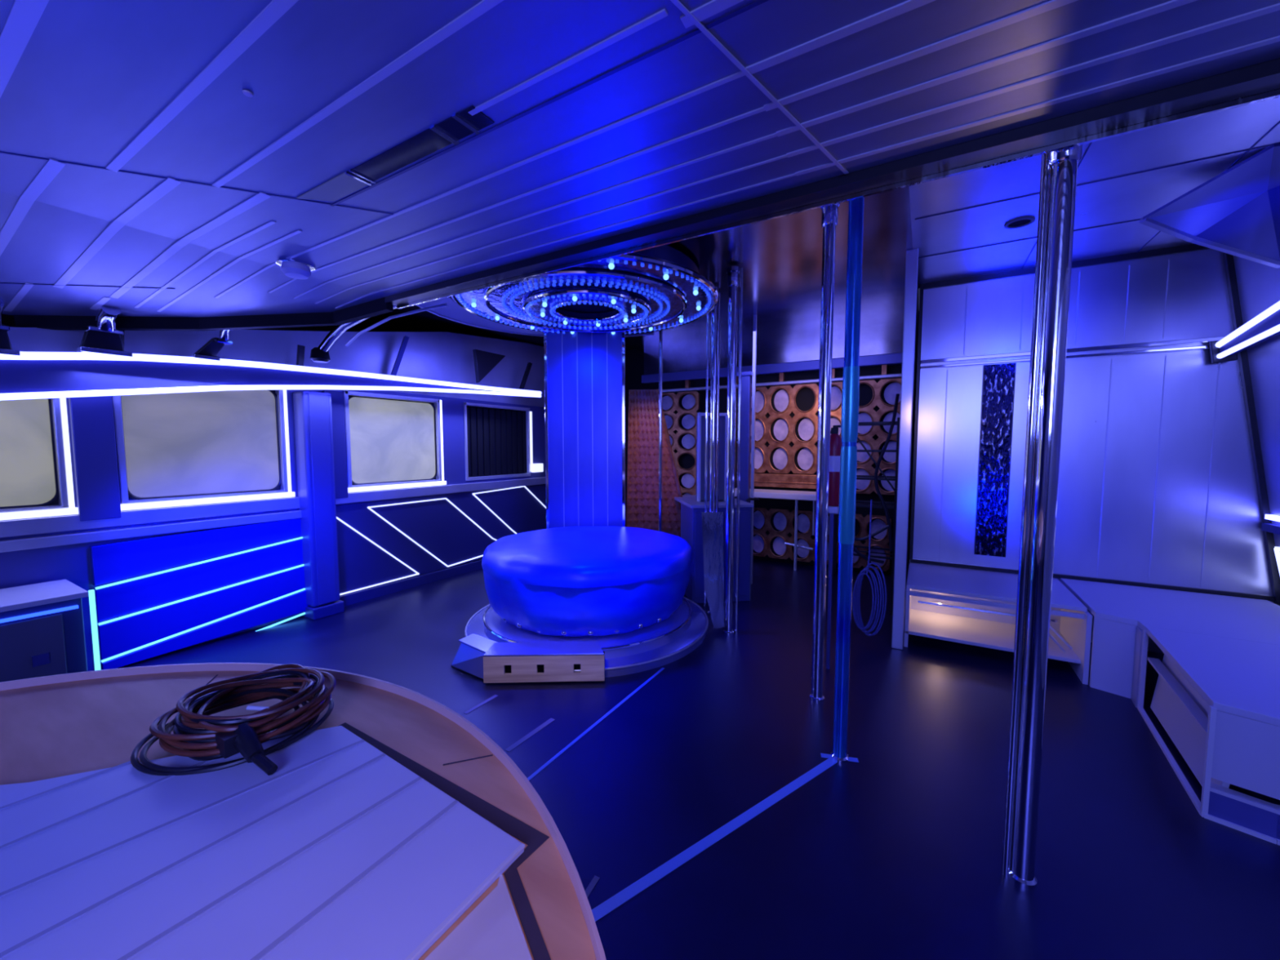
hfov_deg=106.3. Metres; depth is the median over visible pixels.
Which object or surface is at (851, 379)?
wrap
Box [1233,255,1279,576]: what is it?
wall
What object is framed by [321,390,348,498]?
pilaster
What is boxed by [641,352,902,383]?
trim
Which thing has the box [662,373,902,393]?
trim
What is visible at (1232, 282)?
trim
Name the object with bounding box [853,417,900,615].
wire rack
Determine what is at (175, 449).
window
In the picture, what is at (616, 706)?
tape
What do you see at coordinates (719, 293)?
chrome pole
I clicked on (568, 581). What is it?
round ottoman
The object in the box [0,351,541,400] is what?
light strip
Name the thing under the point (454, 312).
curved soffit
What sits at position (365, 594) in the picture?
baseboard
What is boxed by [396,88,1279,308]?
trim
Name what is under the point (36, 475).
window
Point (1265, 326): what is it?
light fixture
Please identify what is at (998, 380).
strip
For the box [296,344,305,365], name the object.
strut
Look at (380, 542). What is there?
panel
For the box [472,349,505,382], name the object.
bracket
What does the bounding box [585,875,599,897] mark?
tape
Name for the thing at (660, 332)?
chrome pole
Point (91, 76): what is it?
ceiling
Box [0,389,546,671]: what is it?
wall
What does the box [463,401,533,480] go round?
window
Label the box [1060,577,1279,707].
bench
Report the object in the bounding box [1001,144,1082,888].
chrome pole
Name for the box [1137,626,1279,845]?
bench
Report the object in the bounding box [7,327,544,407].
wall
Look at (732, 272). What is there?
chrome pole
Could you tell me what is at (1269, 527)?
trim
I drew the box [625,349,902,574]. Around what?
wall
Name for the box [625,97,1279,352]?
ceiling
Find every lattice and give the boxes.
[662,391,700,495]
[750,382,842,474]
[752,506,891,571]
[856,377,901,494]
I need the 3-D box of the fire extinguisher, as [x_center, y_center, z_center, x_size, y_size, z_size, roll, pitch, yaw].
[1.247,0.465,3.128,0.138,1.635,0.142,-2,4,-21]
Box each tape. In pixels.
[463,694,497,714]
[505,718,555,751]
[527,667,664,780]
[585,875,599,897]
[591,754,848,921]
[820,753,858,762]
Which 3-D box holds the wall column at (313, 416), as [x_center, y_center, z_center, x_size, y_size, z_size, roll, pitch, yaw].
[-2.837,0.220,4.236,0.210,1.970,0.260,2,5,31]
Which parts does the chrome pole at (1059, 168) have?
rod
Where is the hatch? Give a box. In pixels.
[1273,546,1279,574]
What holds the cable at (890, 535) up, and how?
hanging from the wall partition at (917, 310)
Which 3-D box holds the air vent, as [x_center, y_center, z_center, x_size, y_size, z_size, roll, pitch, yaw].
[-0.869,-1.062,1.623,0.980,0.009,0.090,2,5,31]
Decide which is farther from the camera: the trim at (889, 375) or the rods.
the trim at (889, 375)
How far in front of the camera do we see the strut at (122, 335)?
3.20 m
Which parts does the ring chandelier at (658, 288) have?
bulb, bulb, lamp shade, bulb, bulb, bulb, bulb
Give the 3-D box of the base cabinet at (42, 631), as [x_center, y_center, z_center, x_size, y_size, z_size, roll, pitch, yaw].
[-3.789,1.011,2.273,0.520,0.665,1.565,2,5,31]
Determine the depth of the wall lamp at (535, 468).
6.70 m
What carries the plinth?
on the floor
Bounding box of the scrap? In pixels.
[746,497,759,501]
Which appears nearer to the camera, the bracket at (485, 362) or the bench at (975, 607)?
the bench at (975, 607)
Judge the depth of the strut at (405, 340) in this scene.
4.87 m
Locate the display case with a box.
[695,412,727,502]
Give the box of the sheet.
[701,511,724,629]
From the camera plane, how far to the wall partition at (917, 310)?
4.55 m
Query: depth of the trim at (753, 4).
1.43 m
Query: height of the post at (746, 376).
2.290 m
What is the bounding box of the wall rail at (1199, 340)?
[920,336,1225,368]
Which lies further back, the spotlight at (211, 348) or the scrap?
the scrap
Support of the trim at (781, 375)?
attached to the wall at (634, 358)
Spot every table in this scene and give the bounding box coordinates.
[0,662,606,959]
[734,488,838,577]
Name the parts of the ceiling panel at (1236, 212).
edge trim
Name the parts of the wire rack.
shelf rail, shelf rail, shelf rail, shelf rail, shelf rail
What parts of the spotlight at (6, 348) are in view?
arm, plate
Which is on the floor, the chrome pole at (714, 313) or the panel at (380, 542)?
the chrome pole at (714, 313)
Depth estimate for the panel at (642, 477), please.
5.22 m
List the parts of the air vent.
glass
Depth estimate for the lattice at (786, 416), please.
6.02 m
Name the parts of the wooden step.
foot rail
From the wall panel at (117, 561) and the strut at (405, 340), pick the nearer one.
the wall panel at (117, 561)
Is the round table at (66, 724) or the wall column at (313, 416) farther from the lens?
the wall column at (313, 416)
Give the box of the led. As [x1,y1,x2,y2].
[1264,514,1279,521]
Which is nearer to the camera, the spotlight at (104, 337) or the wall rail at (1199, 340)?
the spotlight at (104, 337)
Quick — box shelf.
[1147,657,1208,735]
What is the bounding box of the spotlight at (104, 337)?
[76,305,132,356]
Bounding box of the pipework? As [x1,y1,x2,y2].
[784,499,815,570]
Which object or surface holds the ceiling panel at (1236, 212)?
attached to the ceiling at (1132, 197)
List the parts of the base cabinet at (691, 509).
door, door, panel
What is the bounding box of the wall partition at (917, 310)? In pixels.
[904,289,919,612]
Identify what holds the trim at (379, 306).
attached to the wall at (448, 357)
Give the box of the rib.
[310,303,447,363]
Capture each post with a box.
[736,371,752,502]
[750,315,756,584]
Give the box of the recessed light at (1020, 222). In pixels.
[1004,216,1035,229]
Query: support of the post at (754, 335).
on the floor
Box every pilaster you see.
[67,395,121,521]
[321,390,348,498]
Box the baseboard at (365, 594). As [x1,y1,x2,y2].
[339,559,482,606]
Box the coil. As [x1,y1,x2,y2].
[852,499,886,635]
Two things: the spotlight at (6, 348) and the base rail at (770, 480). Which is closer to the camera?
the spotlight at (6, 348)
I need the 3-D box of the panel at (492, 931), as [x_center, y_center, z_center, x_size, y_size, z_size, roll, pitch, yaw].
[-0.246,0.590,0.337,0.283,0.002,0.658,2,5,31]
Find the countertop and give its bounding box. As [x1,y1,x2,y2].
[734,488,816,501]
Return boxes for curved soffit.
[415,296,653,337]
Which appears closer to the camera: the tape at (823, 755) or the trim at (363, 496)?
the tape at (823, 755)
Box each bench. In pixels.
[903,563,1092,684]
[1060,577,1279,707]
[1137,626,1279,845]
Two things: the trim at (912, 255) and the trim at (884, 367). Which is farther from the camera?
the trim at (884, 367)
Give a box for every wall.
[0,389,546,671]
[1,314,362,331]
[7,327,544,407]
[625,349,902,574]
[909,248,1273,653]
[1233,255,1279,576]
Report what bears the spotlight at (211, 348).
attached to the ceiling at (91, 76)
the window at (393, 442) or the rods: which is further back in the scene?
the window at (393, 442)
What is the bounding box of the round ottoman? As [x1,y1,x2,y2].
[481,526,693,636]
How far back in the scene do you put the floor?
2.07 m
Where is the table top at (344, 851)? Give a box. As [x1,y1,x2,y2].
[0,663,524,959]
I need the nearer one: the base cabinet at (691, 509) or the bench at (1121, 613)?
the bench at (1121, 613)
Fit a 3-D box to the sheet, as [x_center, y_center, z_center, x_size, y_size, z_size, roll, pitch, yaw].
[0.584,0.729,3.840,0.191,0.950,0.009,0,4,0]
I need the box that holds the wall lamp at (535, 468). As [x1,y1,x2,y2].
[530,463,543,472]
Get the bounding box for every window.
[0,397,78,519]
[112,389,295,511]
[343,390,446,492]
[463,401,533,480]
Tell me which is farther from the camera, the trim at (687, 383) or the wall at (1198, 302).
the trim at (687, 383)
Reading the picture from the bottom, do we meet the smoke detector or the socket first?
the socket
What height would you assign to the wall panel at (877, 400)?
1.310 m
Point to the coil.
(856, 612)
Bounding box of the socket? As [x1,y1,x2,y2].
[310,346,330,363]
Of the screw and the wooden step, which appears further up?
the screw
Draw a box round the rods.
[1048,624,1073,652]
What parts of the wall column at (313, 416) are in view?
panel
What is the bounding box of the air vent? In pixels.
[296,105,494,201]
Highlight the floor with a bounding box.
[116,558,1279,959]
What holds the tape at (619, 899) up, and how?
on the floor
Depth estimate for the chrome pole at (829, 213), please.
2.74 m
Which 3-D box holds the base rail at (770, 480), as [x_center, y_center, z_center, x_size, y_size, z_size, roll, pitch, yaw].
[1.898,0.013,6.044,1.230,0.170,0.090,2,5,31]
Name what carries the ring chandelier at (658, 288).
hanging from the ceiling at (1132, 197)
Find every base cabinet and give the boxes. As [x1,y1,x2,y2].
[0,579,101,682]
[674,494,754,603]
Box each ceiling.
[0,0,1279,317]
[351,305,634,350]
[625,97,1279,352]
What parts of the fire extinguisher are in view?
stand post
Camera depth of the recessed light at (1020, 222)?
2.96 m
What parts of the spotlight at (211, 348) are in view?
plate, arm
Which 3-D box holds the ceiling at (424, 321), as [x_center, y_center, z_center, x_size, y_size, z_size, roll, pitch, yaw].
[-2.597,-1.830,5.022,2.500,0.050,6.600,2,5,31]
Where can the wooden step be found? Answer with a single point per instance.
(487, 660)
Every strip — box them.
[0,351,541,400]
[973,362,1016,557]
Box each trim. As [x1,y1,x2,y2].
[0,0,768,289]
[0,0,1279,311]
[0,497,299,537]
[0,510,302,552]
[13,297,393,330]
[335,476,546,504]
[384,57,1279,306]
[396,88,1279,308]
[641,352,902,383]
[644,322,903,374]
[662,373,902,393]
[670,0,848,173]
[684,379,690,387]
[779,372,784,381]
[831,368,835,377]
[881,364,887,374]
[891,248,918,649]
[909,243,1279,605]
[915,120,1279,269]
[938,259,1220,588]
[1261,522,1279,534]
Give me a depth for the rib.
3.85 m
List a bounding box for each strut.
[120,330,124,348]
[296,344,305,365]
[390,335,408,375]
[519,362,532,389]
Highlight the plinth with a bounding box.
[465,596,708,677]
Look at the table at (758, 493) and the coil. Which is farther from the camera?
the table at (758, 493)
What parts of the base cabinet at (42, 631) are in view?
door, led edge strip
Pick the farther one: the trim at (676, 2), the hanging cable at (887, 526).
the hanging cable at (887, 526)
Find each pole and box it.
[658,329,662,531]
[703,286,718,614]
[715,292,720,511]
[723,266,742,634]
[808,203,839,702]
[831,196,864,763]
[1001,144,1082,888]
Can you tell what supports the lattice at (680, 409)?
attached to the wall at (634, 358)
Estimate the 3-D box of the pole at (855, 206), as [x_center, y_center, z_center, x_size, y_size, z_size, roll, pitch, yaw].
[0.964,-0.085,2.218,0.096,2.860,0.096,2,5,31]
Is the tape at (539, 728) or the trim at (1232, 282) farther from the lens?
the trim at (1232, 282)
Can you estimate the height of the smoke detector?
0.066 m
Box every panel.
[89,518,307,670]
[335,484,546,595]
[424,874,532,959]
[626,389,682,537]
[1139,144,1279,268]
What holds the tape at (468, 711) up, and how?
on the floor
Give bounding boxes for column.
[293,390,344,620]
[543,331,625,528]
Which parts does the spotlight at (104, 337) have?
plate, arm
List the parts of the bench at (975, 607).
rail, rail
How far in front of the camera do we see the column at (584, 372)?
4.89 m
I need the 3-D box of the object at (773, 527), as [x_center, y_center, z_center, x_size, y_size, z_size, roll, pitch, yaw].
[2.155,0.706,5.967,1.700,0.640,0.084,2,5,31]
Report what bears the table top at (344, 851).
on the round table at (66, 724)
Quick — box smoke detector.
[275,257,315,279]
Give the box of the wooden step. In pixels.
[451,633,604,683]
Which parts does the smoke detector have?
plate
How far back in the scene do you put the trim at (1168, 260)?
3.47 m
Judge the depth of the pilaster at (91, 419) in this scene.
3.12 m
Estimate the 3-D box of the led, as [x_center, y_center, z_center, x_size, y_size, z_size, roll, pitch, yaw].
[3.796,0.280,2.596,0.030,0.030,1.290,2,5,31]
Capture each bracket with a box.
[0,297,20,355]
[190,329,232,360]
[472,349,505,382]
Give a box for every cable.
[853,524,889,563]
[874,393,899,551]
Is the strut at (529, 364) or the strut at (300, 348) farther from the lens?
the strut at (529, 364)
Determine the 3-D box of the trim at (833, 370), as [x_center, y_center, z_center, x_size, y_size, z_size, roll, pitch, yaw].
[2.302,-1.268,5.733,0.050,0.110,0.060,2,5,31]
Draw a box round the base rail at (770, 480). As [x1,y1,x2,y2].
[750,472,816,488]
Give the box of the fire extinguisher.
[826,425,841,669]
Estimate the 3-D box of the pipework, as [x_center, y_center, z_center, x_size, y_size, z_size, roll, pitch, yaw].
[1.914,0.661,5.807,0.087,0.870,0.376,-4,6,-43]
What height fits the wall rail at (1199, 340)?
0.070 m
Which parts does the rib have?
rod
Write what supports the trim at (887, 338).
attached to the wall at (634, 358)
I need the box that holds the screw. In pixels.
[242,89,253,97]
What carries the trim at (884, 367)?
attached to the wall at (634, 358)
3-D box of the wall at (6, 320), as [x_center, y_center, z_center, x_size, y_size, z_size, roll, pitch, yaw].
[-4.683,-0.290,4.153,0.100,3.000,10.400,2,5,31]
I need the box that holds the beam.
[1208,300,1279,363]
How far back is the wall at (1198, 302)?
3.53 m
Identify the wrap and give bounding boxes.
[838,365,859,544]
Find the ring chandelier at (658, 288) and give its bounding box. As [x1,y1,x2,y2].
[451,244,718,334]
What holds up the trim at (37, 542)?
attached to the wall at (70, 562)
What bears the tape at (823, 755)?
on the floor
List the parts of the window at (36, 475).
pane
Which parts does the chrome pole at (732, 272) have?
rod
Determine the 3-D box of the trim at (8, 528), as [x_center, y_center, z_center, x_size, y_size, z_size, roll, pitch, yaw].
[-3.724,0.285,2.915,0.050,0.095,3.180,2,5,31]
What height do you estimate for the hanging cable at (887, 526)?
0.302 m
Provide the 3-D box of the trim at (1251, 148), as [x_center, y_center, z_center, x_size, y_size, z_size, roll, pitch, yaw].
[2.637,-1.542,2.294,2.300,0.005,2.890,2,5,31]
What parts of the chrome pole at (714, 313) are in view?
rod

